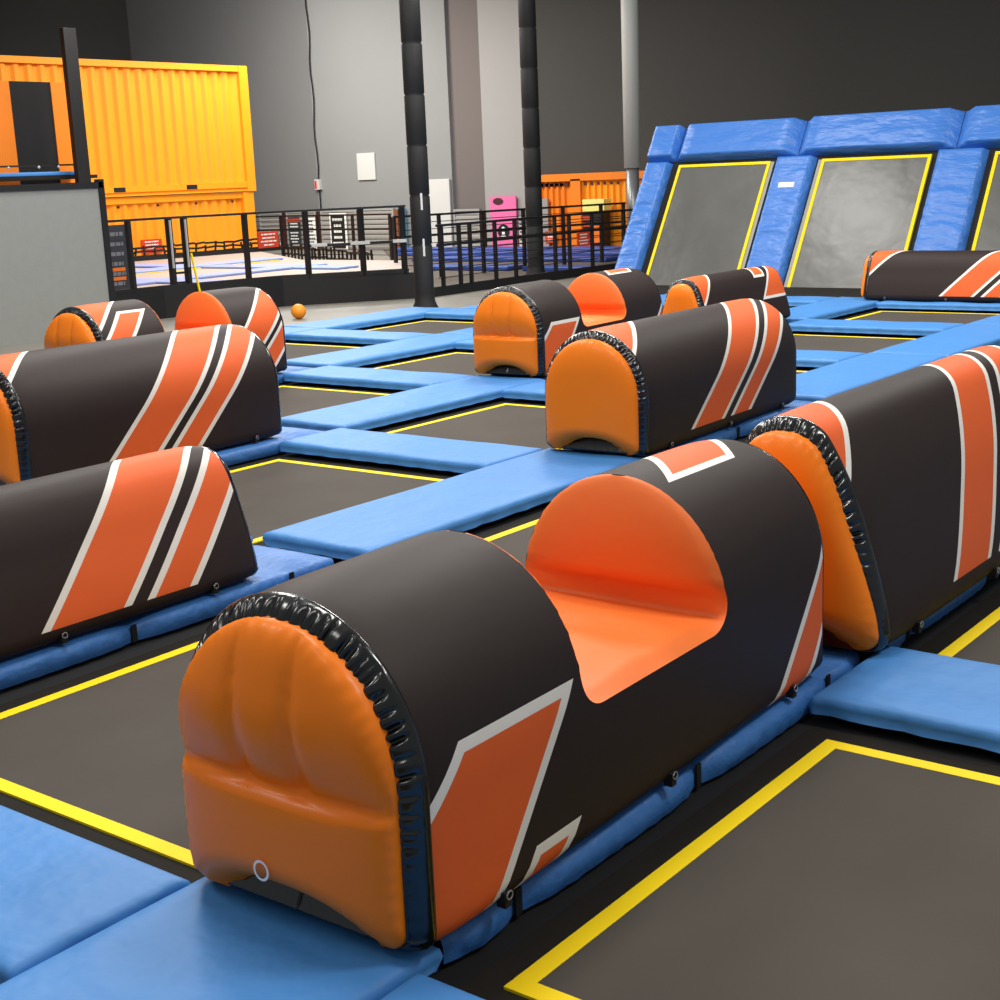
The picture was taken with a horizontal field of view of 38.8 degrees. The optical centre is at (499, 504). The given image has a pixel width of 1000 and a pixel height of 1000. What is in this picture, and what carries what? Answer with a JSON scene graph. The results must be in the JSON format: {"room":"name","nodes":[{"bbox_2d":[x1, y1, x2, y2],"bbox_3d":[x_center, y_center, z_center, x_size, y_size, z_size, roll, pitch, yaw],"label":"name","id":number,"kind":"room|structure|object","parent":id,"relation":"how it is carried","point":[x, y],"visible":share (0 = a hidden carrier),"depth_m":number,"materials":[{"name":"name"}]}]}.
{"room":"indoor trampoline park","nodes":[
{"label":"indoor trampoline park","id":0,"kind":"room"},
{"bbox_2d":[0,0,139,197],"bbox_3d":[-19.963,-9.143,28.404,0.300,10.100,31.000,8,16,37],"label":"wall","id":1,"kind":"structure","parent":0,"point":[27,27],"depth_m":38.26,"materials":[{"name":"paint"}]},
{"bbox_2d":[126,0,411,246],"bbox_3d":[-6.399,-11.791,37.344,10.500,10.100,0.300,8,16,37],"label":"wall","id":2,"kind":"structure","parent":0,"point":[267,37],"depth_m":36.40,"materials":[{"name":"grey paint"}]},
{"bbox_2d":[305,0,322,208],"bbox_3d":[-4.781,-10.225,36.193,0.180,5.480,0.115,8,16,37],"label":"cable","id":3,"kind":"object","parent":2,"relation":"attached to","point":[317,182],"visible":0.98,"depth_m":36.34,"materials":[{"name":"grey"}]},
{"bbox_2d":[356,152,376,179],"bbox_3d":[-3.349,-8.478,35.577,0.600,0.660,0.050,8,16,37],"label":"notice","id":4,"kind":"object","parent":2,"relation":"attached to","point":[366,162],"visible":1,"depth_m":35.54,"materials":[{"name":"white"}]},
{"bbox_2d":[0,249,577,354],"bbox_3d":[-3.115,-2.483,18.762,40.000,0.030,34.000,8,16,37],"label":"floor","id":5,"kind":"structure","parent":0,"point":[318,312],"depth_m":19.41,"materials":[{"name":"concrete"}]},
{"bbox_2d":[0,179,115,347],"bbox_3d":[-5.746,-2.668,15.924,0.080,1.830,3.320,8,16,37],"label":"screen panel","id":6,"kind":"object","parent":5,"relation":"on","point":[55,249],"visible":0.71,"depth_m":16.50,"materials":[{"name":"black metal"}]},
{"bbox_2d":[135,252,409,287],"bbox_3d":[-5.680,-3.514,22.870,9.980,0.330,13.600,8,16,37],"label":"deck","id":7,"kind":"object","parent":5,"relation":"on","point":[371,264],"visible":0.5,"depth_m":23.97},
{"bbox_2d":[0,81,19,184],"bbox_3d":[-10.733,-5.039,22.328,0.100,3.300,7.240,8,16,37],"label":"panel","id":8,"kind":"object","parent":7,"relation":"on","point":[8,152],"visible":0.4,"depth_m":24.78,"materials":[{"name":"paint"}]},
{"bbox_2d":[0,164,97,181],"bbox_3d":[-10.037,-5.172,22.431,0.810,0.255,8.300,8,16,37],"label":"raised platform","id":9,"kind":"object","parent":8,"relation":"attached to","point":[24,176],"visible":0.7,"depth_m":24.46,"materials":[{"name":"blue plastic"}]},
{"bbox_2d":[9,81,59,184],"bbox_3d":[-8.287,-5.865,25.442,0.100,3.300,0.850,8,16,37],"label":"panel","id":10,"kind":"object","parent":7,"relation":"on","point":[31,103],"visible":0.36,"depth_m":25.22,"materials":[{"name":"black"}]},
{"bbox_2d":[50,82,74,182],"bbox_3d":[-7.888,-5.992,25.913,0.100,3.300,0.410,8,16,37],"label":"panel","id":11,"kind":"object","parent":7,"relation":"on","point":[57,89],"visible":0.21,"depth_m":25.64,"materials":[{"name":"paint"}]},
{"bbox_2d":[59,27,90,182],"bbox_3d":[-7.305,-6.140,24.675,0.120,4.100,0.260,8,16,37],"label":"steel column","id":12,"kind":"structure","parent":7,"relation":"on","point":[68,41],"depth_m":24.44,"materials":[{"name":"black"}]},
{"bbox_2d":[108,224,129,289],"bbox_3d":[-5.083,-3.242,18.740,0.026,0.880,0.440,8,16,37],"label":"sign","id":13,"kind":"object","parent":7,"relation":"on","point":[116,232],"visible":0.67,"depth_m":18.78,"materials":[{"name":"grey"}]},
{"bbox_2d":[106,191,257,255],"bbox_3d":[-8.731,-5.437,28.300,2.415,1.250,8.200,8,16,37],"label":"shipping container","id":14,"kind":"object","parent":7,"relation":"on","point":[217,228],"visible":0.42,"depth_m":29.42,"materials":[{"name":"metal"}]},
{"bbox_2d":[0,55,255,196],"bbox_3d":[-8.786,-7.316,27.884,2.430,2.580,8.260,8,16,37],"label":"shipping container","id":15,"kind":"object","parent":14,"relation":"on","point":[153,128],"visible":0.73,"depth_m":28.55,"materials":[{"name":"metal"}]},
{"bbox_2d":[133,236,280,260],"bbox_3d":[-6.414,-5.093,28.436,4.815,0.298,0.114,-14,17,-41],"label":"net","id":16,"kind":"object","parent":7,"relation":"on","point":[224,250],"visible":0.53,"depth_m":28.79,"materials":[{"name":"black fabric"}]},
{"bbox_2d":[135,258,282,273],"bbox_3d":[-7.112,-3.586,22.618,0.600,0.038,9.500,8,16,37],"label":"pad","id":17,"kind":"object","parent":7,"relation":"on","point":[157,269],"visible":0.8,"depth_m":24.88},
{"bbox_2d":[137,263,326,285],"bbox_3d":[-5.261,-3.295,21.031,0.500,0.038,7.200,8,16,37],"label":"pad","id":18,"kind":"object","parent":7,"relation":"on","point":[285,267],"visible":0.41,"depth_m":22.14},
{"bbox_2d":[108,205,408,294],"bbox_3d":[-3.343,-3.453,19.435,4.392,1.077,0.615,-10,15,-29],"label":"railing","id":19,"kind":"object","parent":7,"relation":"on","point":[188,283],"visible":0.97,"depth_m":19.57,"materials":[{"name":"black metal"}]},
{"bbox_2d":[257,231,278,247],"bbox_3d":[-3.232,-3.694,19.772,0.024,0.220,0.380,8,16,37],"label":"sign","id":20,"kind":"object","parent":19,"relation":"attached to","point":[267,239],"visible":1,"depth_m":19.76,"materials":[{"name":"red"}]},
{"bbox_2d":[115,272,414,318],"bbox_3d":[-4.136,-2.640,18.729,6.803,0.375,0.844,-12,16,-36],"label":"wall","id":21,"kind":"structure","parent":7,"relation":"attached to","point":[395,286],"depth_m":20.09,"materials":[{"name":"black metal"}]},
{"bbox_2d":[255,213,393,259],"bbox_3d":[-5.097,-6.026,32.042,7.262,0.968,0.647,7,16,34],"label":"railing","id":22,"kind":"object","parent":5,"relation":"on","point":[316,220],"visible":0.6,"depth_m":31.11,"materials":[{"name":"black metal"}]},
{"bbox_2d":[283,244,372,259],"bbox_3d":[-3.371,-4.737,27.372,0.107,0.492,5.214,-9,14,-25],"label":"net","id":23,"kind":"object","parent":5,"relation":"on","point":[299,248],"visible":0.44,"depth_m":27.39,"materials":[{"name":"black fabric"}]},
{"bbox_2d":[329,213,347,248],"bbox_3d":[-4.138,-6.980,36.307,0.590,0.940,0.039,8,16,37],"label":"sign","id":24,"kind":"object","parent":5,"relation":"on","point":[335,221],"visible":0.81,"depth_m":36.27,"materials":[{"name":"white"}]},
{"bbox_2d":[320,210,358,248],"bbox_3d":[-4.108,-7.055,36.400,1.270,0.980,0.070,8,16,37],"label":"roller shutter","id":25,"kind":"object","parent":5,"relation":"on","point":[324,224],"visible":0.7,"depth_m":36.34,"materials":[{"name":"grey"}]},
{"bbox_2d":[363,208,394,248],"bbox_3d":[-3.042,-6.922,35.590,1.100,1.000,0.070,8,16,37],"label":"roller shutter","id":26,"kind":"object","parent":5,"relation":"on","point":[376,210],"visible":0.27,"depth_m":35.60,"materials":[{"name":"grey"}]},
{"bbox_2d":[399,0,437,306],"bbox_3d":[-1.086,-5.548,17.746,0.450,6.230,0.350,8,16,37],"label":"post","id":27,"kind":"object","parent":5,"relation":"on","point":[409,10],"visible":0.96,"depth_m":17.90,"materials":[{"name":"black"}]},
{"bbox_2d":[429,179,453,246],"bbox_3d":[-1.496,-7.025,34.316,0.820,1.650,0.060,8,16,37],"label":"board","id":28,"kind":"object","parent":5,"relation":"on","point":[439,189],"visible":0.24,"depth_m":34.18,"materials":[{"name":"grey"}]},
{"bbox_2d":[479,213,486,246],"bbox_3d":[-0.375,-6.479,33.618,0.150,0.950,0.150,8,16,37],"label":"pillar","id":29,"kind":"structure","parent":5,"relation":"on","point":[485,227],"depth_m":33.55,"materials":[{"name":"grey paint"}]},
{"bbox_2d":[453,209,480,246],"bbox_3d":[-0.766,-6.583,33.874,0.800,0.930,0.070,8,16,37],"label":"roller shutter","id":30,"kind":"object","parent":29,"relation":"attached to","point":[474,216],"visible":0.51,"depth_m":33.83,"materials":[{"name":"grey"}]},
{"bbox_2d":[0,306,999,987],"bbox_3d":[0.177,-0.340,8.831,13.400,0.016,17.900,8,16,37],"label":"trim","id":31,"kind":"structure","parent":5,"relation":"on","point":[454,973],"depth_m":4.30,"materials":[{"name":"black"}]},
{"bbox_2d":[0,805,190,983],"bbox_3d":[-1.526,0.860,3.637,1.662,0.071,0.499,8,16,37],"label":"pad","id":32,"kind":"object","parent":31,"relation":"on","point":[59,888],"visible":0.81,"depth_m":3.28,"materials":[{"name":"blue plastic"}]},
{"bbox_2d":[0,633,204,883],"bbox_3d":[-0.818,0.680,4.549,1.594,0.015,1.733,8,16,37],"label":"trampoline","id":33,"kind":"object","parent":31,"relation":"on","point":[97,756],"visible":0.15,"depth_m":4.25,"materials":[{"name":"fabric"}]},
{"bbox_2d":[0,545,333,689],"bbox_3d":[-1.568,0.449,5.469,0.556,0.083,2.162,8,16,37],"label":"pad","id":34,"kind":"object","parent":31,"relation":"on","point":[276,566],"visible":0.41,"depth_m":5.40,"materials":[{"name":"blue plastic"}]},
{"bbox_2d":[0,446,258,659],"bbox_3d":[-1.810,0.208,5.142,0.600,0.540,2.048,8,16,37],"label":"inflatable obstacle","id":35,"kind":"object","parent":34,"relation":"on","point":[85,549],"visible":1,"depth_m":5.28,"materials":[{"name":"black plastic"}]},
{"bbox_2d":[0,877,442,999],"bbox_3d":[-1.085,1.149,2.314,0.687,0.071,2.301,8,16,37],"label":"pad","id":36,"kind":"object","parent":31,"relation":"on","point":[207,939],"visible":0.75,"depth_m":2.95,"materials":[{"name":"blue plastic"}]},
{"bbox_2d":[213,427,323,465],"bbox_3d":[-2.021,-0.270,8.647,0.658,0.083,2.162,8,16,37],"label":"pad","id":37,"kind":"object","parent":31,"relation":"on","point":[248,451],"visible":0.12,"depth_m":8.83,"materials":[{"name":"blue plastic"}]},
{"bbox_2d":[0,324,281,485],"bbox_3d":[-2.266,-0.625,8.438,0.768,0.710,2.008,8,16,37],"label":"inflatable obstacle","id":38,"kind":"object","parent":37,"relation":"on","point":[71,407],"visible":0.91,"depth_m":8.13,"materials":[{"name":"black plastic"}]},
{"bbox_2d":[277,366,311,383],"bbox_3d":[-2.482,-0.989,11.831,0.658,0.083,2.162,8,16,37],"label":"pad","id":39,"kind":"object","parent":31,"relation":"on","point":[289,369],"visible":0.03,"depth_m":12.34,"materials":[{"name":"blue plastic"}]},
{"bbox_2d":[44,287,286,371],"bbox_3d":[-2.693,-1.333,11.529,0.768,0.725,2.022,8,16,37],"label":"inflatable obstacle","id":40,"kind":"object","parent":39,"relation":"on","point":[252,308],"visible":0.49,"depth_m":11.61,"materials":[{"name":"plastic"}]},
{"bbox_2d":[286,343,358,359],"bbox_3d":[-2.201,-1.479,14.101,1.594,0.015,1.733,8,16,37],"label":"trampoline","id":41,"kind":"object","parent":31,"relation":"on","point":[293,350],"visible":0.07,"depth_m":14.46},
{"bbox_2d":[279,385,392,416],"bbox_3d":[-1.740,-0.759,10.917,1.594,0.015,1.733,8,16,37],"label":"trampoline","id":42,"kind":"object","parent":31,"relation":"on","point":[294,399],"visible":0.18,"depth_m":11.18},
{"bbox_2d":[229,457,450,546],"bbox_3d":[-1.279,-0.039,7.733,1.594,0.015,1.733,8,16,37],"label":"trampoline","id":43,"kind":"object","parent":31,"relation":"on","point":[275,493],"visible":0.3,"depth_m":7.88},
{"bbox_2d":[286,329,431,344],"bbox_3d":[-1.484,-1.776,14.986,1.663,0.071,0.570,8,16,37],"label":"pad","id":44,"kind":"object","parent":31,"relation":"on","point":[320,335],"visible":0.91,"depth_m":14.85,"materials":[{"name":"blue plastic"}]},
{"bbox_2d":[284,307,450,329],"bbox_3d":[-1.526,-2.200,16.818,0.686,0.071,2.295,8,16,37],"label":"pad","id":45,"kind":"object","parent":31,"relation":"on","point":[410,313],"visible":0.88,"depth_m":16.59,"materials":[{"name":"blue plastic"}]},
{"bbox_2d":[283,365,472,389],"bbox_3d":[-1.022,-1.056,11.802,1.662,0.071,0.570,8,16,37],"label":"pad","id":46,"kind":"object","parent":31,"relation":"on","point":[333,375],"visible":0.92,"depth_m":11.67,"materials":[{"name":"blue plastic"}]},
{"bbox_2d":[287,333,472,367],"bbox_3d":[-1.063,-1.481,13.636,0.686,0.071,2.300,8,16,37],"label":"pad","id":47,"kind":"object","parent":31,"relation":"on","point":[355,357],"visible":0.89,"depth_m":13.34,"materials":[{"name":"blue plastic"}]},
{"bbox_2d":[278,428,543,472],"bbox_3d":[-0.561,-0.337,8.619,1.664,0.071,0.570,8,16,37],"label":"pad","id":48,"kind":"object","parent":31,"relation":"on","point":[459,456],"visible":0.94,"depth_m":8.48,"materials":[{"name":"blue plastic"}]},
{"bbox_2d":[281,375,543,430],"bbox_3d":[-0.602,-0.761,10.452,0.687,0.071,2.302,8,16,37],"label":"pad","id":49,"kind":"object","parent":31,"relation":"on","point":[384,410],"visible":0.88,"depth_m":10.17,"materials":[{"name":"blue plastic"}]},
{"bbox_2d":[367,320,472,333],"bbox_3d":[-0.797,-1.949,15.871,1.594,0.015,1.733,8,16,37],"label":"trampoline","id":50,"kind":"object","parent":31,"relation":"on","point":[425,326],"visible":0.31,"depth_m":16.16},
{"bbox_2d":[372,352,491,375],"bbox_3d":[-0.336,-1.229,12.687,1.594,0.015,1.733,8,16,37],"label":"trampoline","id":51,"kind":"object","parent":31,"relation":"on","point":[452,362],"visible":0.26,"depth_m":12.88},
{"bbox_2d":[380,973,484,999],"bbox_3d":[0.339,1.110,2.224,1.663,0.071,0.499,8,16,37],"label":"pad","id":52,"kind":"object","parent":31,"relation":"on","point":[420,986],"visible":1,"depth_m":2.80,"materials":[{"name":"blue plastic"}]},
{"bbox_2d":[425,308,475,319],"bbox_3d":[-0.079,-2.247,16.757,1.663,0.071,0.569,8,16,37],"label":"pad","id":53,"kind":"object","parent":31,"relation":"on","point":[453,313],"visible":0.35,"depth_m":16.88,"materials":[{"name":"blue plastic"}]},
{"bbox_2d":[262,448,642,559],"bbox_3d":[-0.141,-0.041,7.268,0.686,0.071,2.302,8,16,37],"label":"pad","id":54,"kind":"object","parent":31,"relation":"on","point":[469,500],"visible":0.93,"depth_m":6.98,"materials":[{"name":"blue plastic"}]},
{"bbox_2d":[381,402,557,448],"bbox_3d":[0.125,-0.509,9.503,1.594,0.015,1.733,8,16,37],"label":"trampoline","id":55,"kind":"object","parent":31,"relation":"on","point":[508,423],"visible":0.26,"depth_m":9.62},
{"bbox_2d":[477,512,542,566],"bbox_3d":[0.587,0.210,6.319,1.594,0.015,1.733,8,16,37],"label":"trampoline","id":56,"kind":"object","parent":31,"relation":"on","point":[514,538],"visible":0.07,"depth_m":6.65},
{"bbox_2d":[490,374,545,379],"bbox_3d":[0.788,-1.210,12.187,0.658,0.083,2.162,8,16,37],"label":"pad","id":57,"kind":"object","parent":31,"relation":"on","point":[543,377],"visible":0.02,"depth_m":11.37,"materials":[{"name":"blue plastic"}]},
{"bbox_2d":[473,268,662,376],"bbox_3d":[0.602,-1.573,12.000,0.741,0.714,2.119,7,16,35],"label":"inflatable obstacle","id":58,"kind":"object","parent":57,"relation":"on","point":[518,329],"visible":0.87,"depth_m":11.29,"materials":[{"name":"plastic"}]},
{"bbox_2d":[502,380,544,400],"bbox_3d":[0.843,-0.807,10.389,1.664,0.071,0.569,8,16,37],"label":"pad","id":59,"kind":"object","parent":31,"relation":"on","point":[536,390],"visible":0.2,"depth_m":10.60,"materials":[{"name":"blue plastic"}]},
{"bbox_2d":[433,646,859,963],"bbox_3d":[0.306,0.700,4.049,0.658,0.083,2.162,8,16,37],"label":"pad","id":60,"kind":"object","parent":31,"relation":"on","point":[609,838],"visible":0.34,"depth_m":3.64,"materials":[{"name":"blue plastic"}]},
{"bbox_2d":[178,439,823,951],"bbox_3d":[0.129,0.344,3.781,0.764,0.732,2.154,7,16,36],"label":"inflatable obstacle","id":61,"kind":"object","parent":60,"relation":"on","point":[383,745],"visible":1,"depth_m":3.11,"materials":[{"name":"plastic"}]},
{"bbox_2d":[563,400,811,457],"bbox_3d":[1.249,-0.490,9.003,0.658,0.083,2.162,8,16,37],"label":"pad","id":62,"kind":"object","parent":31,"relation":"on","point":[743,428],"visible":0.15,"depth_m":8.85,"materials":[{"name":"blue plastic"}]},
{"bbox_2d":[545,299,795,455],"bbox_3d":[1.100,-0.836,8.762,0.719,0.698,2.151,7,16,35],"label":"inflatable obstacle","id":63,"kind":"object","parent":62,"relation":"on","point":[640,387],"visible":1,"depth_m":8.12,"materials":[{"name":"black plastic"}]},
{"bbox_2d":[457,726,999,999],"bbox_3d":[1.048,0.930,3.135,1.594,0.015,1.733,8,16,37],"label":"trampoline","id":64,"kind":"object","parent":31,"relation":"on","point":[842,866],"visible":0.96,"depth_m":3.27,"materials":[{"name":"fabric"}]},
{"bbox_2d":[796,350,865,366],"bbox_3d":[2.247,-1.277,12.159,1.663,0.071,0.570,8,16,37],"label":"pad","id":65,"kind":"object","parent":31,"relation":"on","point":[804,358],"visible":0.3,"depth_m":11.66,"materials":[{"name":"blue plastic"}]},
{"bbox_2d":[786,297,885,322],"bbox_3d":[3.612,-2.172,15.764,0.687,0.071,2.305,8,16,37],"label":"pad","id":66,"kind":"object","parent":31,"relation":"on","point":[840,306],"visible":0.65,"depth_m":15.60,"materials":[{"name":"blue plastic"}]},
{"bbox_2d":[793,334,917,353],"bbox_3d":[2.934,-1.450,13.043,1.594,0.015,1.733,8,16,37],"label":"trampoline","id":67,"kind":"object","parent":31,"relation":"on","point":[862,344],"visible":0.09,"depth_m":13.19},
{"bbox_2d":[795,352,946,401],"bbox_3d":[2.668,-0.981,10.809,0.687,0.071,2.301,8,16,37],"label":"pad","id":68,"kind":"object","parent":31,"relation":"on","point":[820,383],"visible":0.77,"depth_m":10.75,"materials":[{"name":"blue plastic"}]},
{"bbox_2d":[789,319,963,335],"bbox_3d":[3.652,-1.747,13.929,1.662,0.071,0.570,8,16,37],"label":"pad","id":69,"kind":"object","parent":31,"relation":"on","point":[812,325],"visible":0.88,"depth_m":13.77,"materials":[{"name":"blue plastic"}]},
{"bbox_2d":[808,645,999,752],"bbox_3d":[1.765,0.632,4.021,1.664,0.071,0.568,8,16,37],"label":"pad","id":70,"kind":"object","parent":31,"relation":"on","point":[919,693],"visible":0.99,"depth_m":4.25,"materials":[{"name":"blue plastic"}]},
{"bbox_2d":[823,567,999,655],"bbox_3d":[1.710,0.230,5.819,0.656,0.083,2.162,8,16,37],"label":"pad","id":71,"kind":"object","parent":31,"relation":"on","point":[964,596],"visible":0.12,"depth_m":5.18,"materials":[{"name":"blue plastic"}]},
{"bbox_2d":[745,345,999,652],"bbox_3d":[1.558,-0.124,5.472,0.738,0.760,2.188,8,16,37],"label":"inflatable obstacle","id":72,"kind":"object","parent":71,"relation":"on","point":[899,474],"visible":0.69,"depth_m":4.81,"materials":[{"name":"black plastic"}]},
{"bbox_2d":[840,311,997,323],"bbox_3d":[4.339,-1.920,14.813,1.594,0.015,1.733,8,16,37],"label":"trampoline","id":73,"kind":"object","parent":31,"relation":"on","point":[897,316],"visible":0.4,"depth_m":15.09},
{"bbox_2d":[874,323,999,356],"bbox_3d":[4.072,-1.451,12.579,0.686,0.071,2.301,8,16,37],"label":"pad","id":74,"kind":"object","parent":31,"relation":"on","point":[958,339],"visible":0.87,"depth_m":12.31,"materials":[{"name":"blue plastic"}]},
{"bbox_2d":[876,300,999,310],"bbox_3d":[5.056,-2.217,15.699,1.663,0.071,0.569,8,16,37],"label":"pad","id":75,"kind":"object","parent":31,"relation":"on","point":[897,304],"visible":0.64,"depth_m":15.55,"materials":[{"name":"blue plastic"}]},
{"bbox_2d":[861,250,999,301],"bbox_3d":[5.054,-2.557,15.808,2.048,0.540,0.600,8,16,37],"label":"inflatable obstacle","id":76,"kind":"object","parent":75,"relation":"on","point":[912,275],"visible":1,"depth_m":15.73,"materials":[{"name":"black plastic"}]},
{"bbox_2d":[916,589,999,664],"bbox_3d":[2.452,0.460,4.905,1.594,0.015,1.733,8,16,37],"label":"trampoline","id":77,"kind":"object","parent":31,"relation":"on","point":[975,636],"visible":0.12,"depth_m":5.00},
{"bbox_3d":[2.124,-1.689,14.009,0.556,0.083,2.162,8,16,37],"label":"pad","id":78,"kind":"object","parent":31,"relation":"on","visible":0},
{"bbox_2d":[663,266,790,317],"bbox_3d":[2.240,-2.039,14.084,0.600,0.540,1.848,8,16,37],"label":"inflatable obstacle","id":79,"kind":"object","parent":78,"relation":"on","point":[764,283],"visible":0.58,"depth_m":13.78,"materials":[{"name":"black plastic"}]},
{"bbox_2d":[383,249,616,286],"bbox_3d":[-1.951,-4.661,27.821,10.500,0.020,10.600,8,16,37],"label":"trim","id":80,"kind":"structure","parent":5,"relation":"on","point":[502,274],"depth_m":24.95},
{"bbox_2d":[433,264,522,270],"bbox_3d":[-0.578,-4.340,25.970,2.169,0.080,0.500,8,16,37],"label":"pad","id":81,"kind":"object","parent":80,"relation":"on","point":[435,266],"visible":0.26,"depth_m":25.58,"materials":[{"name":"blue"}]},
{"bbox_2d":[391,202,625,276],"bbox_3d":[0.292,-4.679,25.041,5.124,1.068,0.069,-12,16,-35],"label":"railing","id":82,"kind":"object","parent":80,"relation":"on","point":[600,223],"visible":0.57,"depth_m":24.97,"materials":[{"name":"black metal"}]},
{"bbox_2d":[398,250,619,255],"bbox_3d":[0.984,-5.229,29.514,7.800,0.080,0.600,8,16,37],"label":"pad","id":83,"kind":"object","parent":80,"relation":"on","point":[606,252],"visible":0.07,"depth_m":29.71,"materials":[{"name":"blue"}]},
{"bbox_2d":[397,246,620,251],"bbox_3d":[1.282,-5.588,31.008,9.200,0.080,0.600,8,16,37],"label":"pad","id":84,"kind":"object","parent":80,"relation":"on","point":[498,247],"visible":0.26,"depth_m":31.50,"materials":[{"name":"blue"}]},
{"bbox_2d":[412,256,617,261],"bbox_3d":[0.253,-4.870,28.103,4.811,0.080,0.600,8,16,37],"label":"pad","id":85,"kind":"object","parent":80,"relation":"on","point":[607,259],"visible":0.44,"depth_m":27.73,"materials":[{"name":"blue"}]},
{"bbox_2d":[582,213,610,245],"bbox_3d":[2.105,-5.957,30.964,0.520,0.830,0.315,8,16,37],"label":"display stand","id":86,"kind":"object","parent":80,"relation":"on","point":[607,215],"visible":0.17,"depth_m":30.82,"materials":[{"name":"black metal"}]},
{"bbox_2d":[434,263,615,296],"bbox_3d":[0.905,-3.695,22.878,0.060,0.140,6.300,8,17,38],"label":"trim","id":87,"kind":"structure","parent":5,"relation":"on","point":[452,289],"depth_m":22.01,"materials":[{"name":"black metal"}]},
{"bbox_2d":[435,209,632,285],"bbox_3d":[0.851,-4.171,22.664,0.055,0.888,5.700,8,17,37],"label":"railing","id":88,"kind":"object","parent":87,"relation":"on","point":[441,244],"visible":0.77,"depth_m":21.87,"materials":[{"name":"black metal"}]},
{"bbox_2d":[518,0,545,274],"bbox_3d":[0.485,-6.798,22.844,0.486,6.230,0.370,8,16,37],"label":"post","id":89,"kind":"object","parent":5,"relation":"on","point":[526,9],"visible":0.94,"depth_m":22.91,"materials":[{"name":"black"}]},
{"bbox_2d":[541,171,643,245],"bbox_3d":[2.352,-6.458,31.218,4.140,1.670,0.420,8,16,37],"label":"shipping container","id":90,"kind":"object","parent":5,"relation":"on","point":[557,189],"visible":0.42,"depth_m":31.34,"materials":[{"name":"metal"}]},
{"bbox_2d":[621,0,640,224],"bbox_3d":[2.402,-7.722,26.032,0.310,6.430,0.310,8,16,37],"label":"column","id":91,"kind":"structure","parent":5,"relation":"on","point":[629,8],"depth_m":25.97,"materials":[{"name":"metal"}]},
{"bbox_2d":[398,0,455,246],"bbox_3d":[-1.714,-11.149,33.733,1.400,10.100,0.400,8,16,37],"label":"wall","id":92,"kind":"structure","parent":0,"point":[433,13],"depth_m":33.67,"materials":[{"name":"grey paint"}]},
{"bbox_2d":[477,0,526,245],"bbox_3d":[0.102,-10.899,32.326,1.180,10.100,0.450,8,16,37],"label":"wall","id":93,"kind":"structure","parent":0,"point":[498,23],"depth_m":32.53,"materials":[{"name":"grey paint"}]},
{"bbox_2d":[490,196,517,245],"bbox_3d":[0.089,-6.541,33.095,0.760,1.270,0.062,8,16,37],"label":"door","id":94,"kind":"structure","parent":93,"relation":"in","point":[498,202],"depth_m":33.04,"materials":[{"name":"pink paint"}]},
{"bbox_2d":[446,0,999,210],"bbox_3d":[10.006,-9.596,24.912,28.100,10.100,0.300,8,16,37],"label":"wall","id":95,"kind":"structure","parent":0,"point":[701,61],"depth_m":29.16,"materials":[{"name":"paint"}]},
{"bbox_2d":[641,110,999,285],"bbox_3d":[5.983,-3.983,18.681,9.800,2.369,1.580,8,16,37],"label":"wall","id":96,"kind":"structure","parent":0,"point":[992,151],"depth_m":19.69,"materials":[{"name":"black"}]},
{"bbox_2d":[615,162,672,269],"bbox_3d":[2.124,-4.215,21.324,0.420,1.792,1.204,8,16,37],"label":"pad","id":97,"kind":"object","parent":96,"relation":"attached to","point":[656,175],"visible":0.88,"depth_m":21.27,"materials":[{"name":"blue plastic"}]},
{"bbox_2d":[647,125,685,162],"bbox_3d":[2.524,-5.489,21.609,0.480,0.551,0.428,8,16,37],"label":"pad","id":98,"kind":"object","parent":96,"relation":"attached to","point":[666,142],"visible":1,"depth_m":21.51,"materials":[{"name":"blue plastic"}]},
{"bbox_2d":[646,161,774,284],"bbox_3d":[3.028,-4.072,20.651,1.570,1.732,1.123,8,16,37],"label":"trampoline","id":99,"kind":"object","parent":96,"relation":"attached to","point":[712,213],"visible":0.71,"depth_m":20.65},
{"bbox_2d":[677,118,806,161],"bbox_3d":[3.510,-5.357,20.861,1.990,0.551,0.428,8,16,37],"label":"pad","id":100,"kind":"object","parent":96,"relation":"attached to","point":[781,137],"visible":1,"depth_m":20.71,"materials":[{"name":"blue plastic"}]},
{"bbox_2d":[656,285,861,297],"bbox_3d":[6.414,-2.356,16.372,14.000,0.022,2.020,8,16,37],"label":"trim","id":101,"kind":"structure","parent":96,"relation":"attached to","point":[663,289],"depth_m":18.61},
{"bbox_2d":[746,155,817,281],"bbox_3d":[3.924,-3.974,19.960,0.600,1.792,1.204,8,16,37],"label":"pad","id":102,"kind":"object","parent":96,"relation":"attached to","point":[783,208],"visible":0.77,"depth_m":19.89,"materials":[{"name":"blue plastic"}]},
{"bbox_2d":[784,154,932,287],"bbox_3d":[4.847,-3.828,19.273,1.640,1.732,1.123,8,16,37],"label":"trampoline","id":103,"kind":"object","parent":96,"relation":"attached to","point":[857,207],"visible":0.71,"depth_m":19.29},
{"bbox_2d":[799,108,964,155],"bbox_3d":[5.210,-5.129,19.573,2.280,0.551,0.428,8,16,37],"label":"pad","id":104,"kind":"object","parent":96,"relation":"attached to","point":[938,129],"visible":1,"depth_m":19.42,"materials":[{"name":"blue plastic"}]},
{"bbox_2d":[913,148,989,249],"bbox_3d":[5.817,-3.720,18.525,0.680,1.792,1.204,8,16,37],"label":"pad","id":105,"kind":"object","parent":96,"relation":"attached to","point":[957,177],"visible":0.71,"depth_m":18.49,"materials":[{"name":"blue plastic"}]},
{"bbox_2d":[957,105,999,148],"bbox_3d":[7.120,-4.874,18.125,2.520,0.551,0.428,8,16,37],"label":"pad","id":106,"kind":"object","parent":96,"relation":"attached to","point":[981,124],"visible":1,"depth_m":18.61,"materials":[{"name":"blue plastic"}]},
{"bbox_2d":[971,151,999,249],"bbox_3d":[6.779,-3.571,17.805,1.540,1.730,1.118,8,16,37],"label":"trampoline","id":107,"kind":"object","parent":96,"relation":"attached to","point":[987,235],"visible":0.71,"depth_m":18.20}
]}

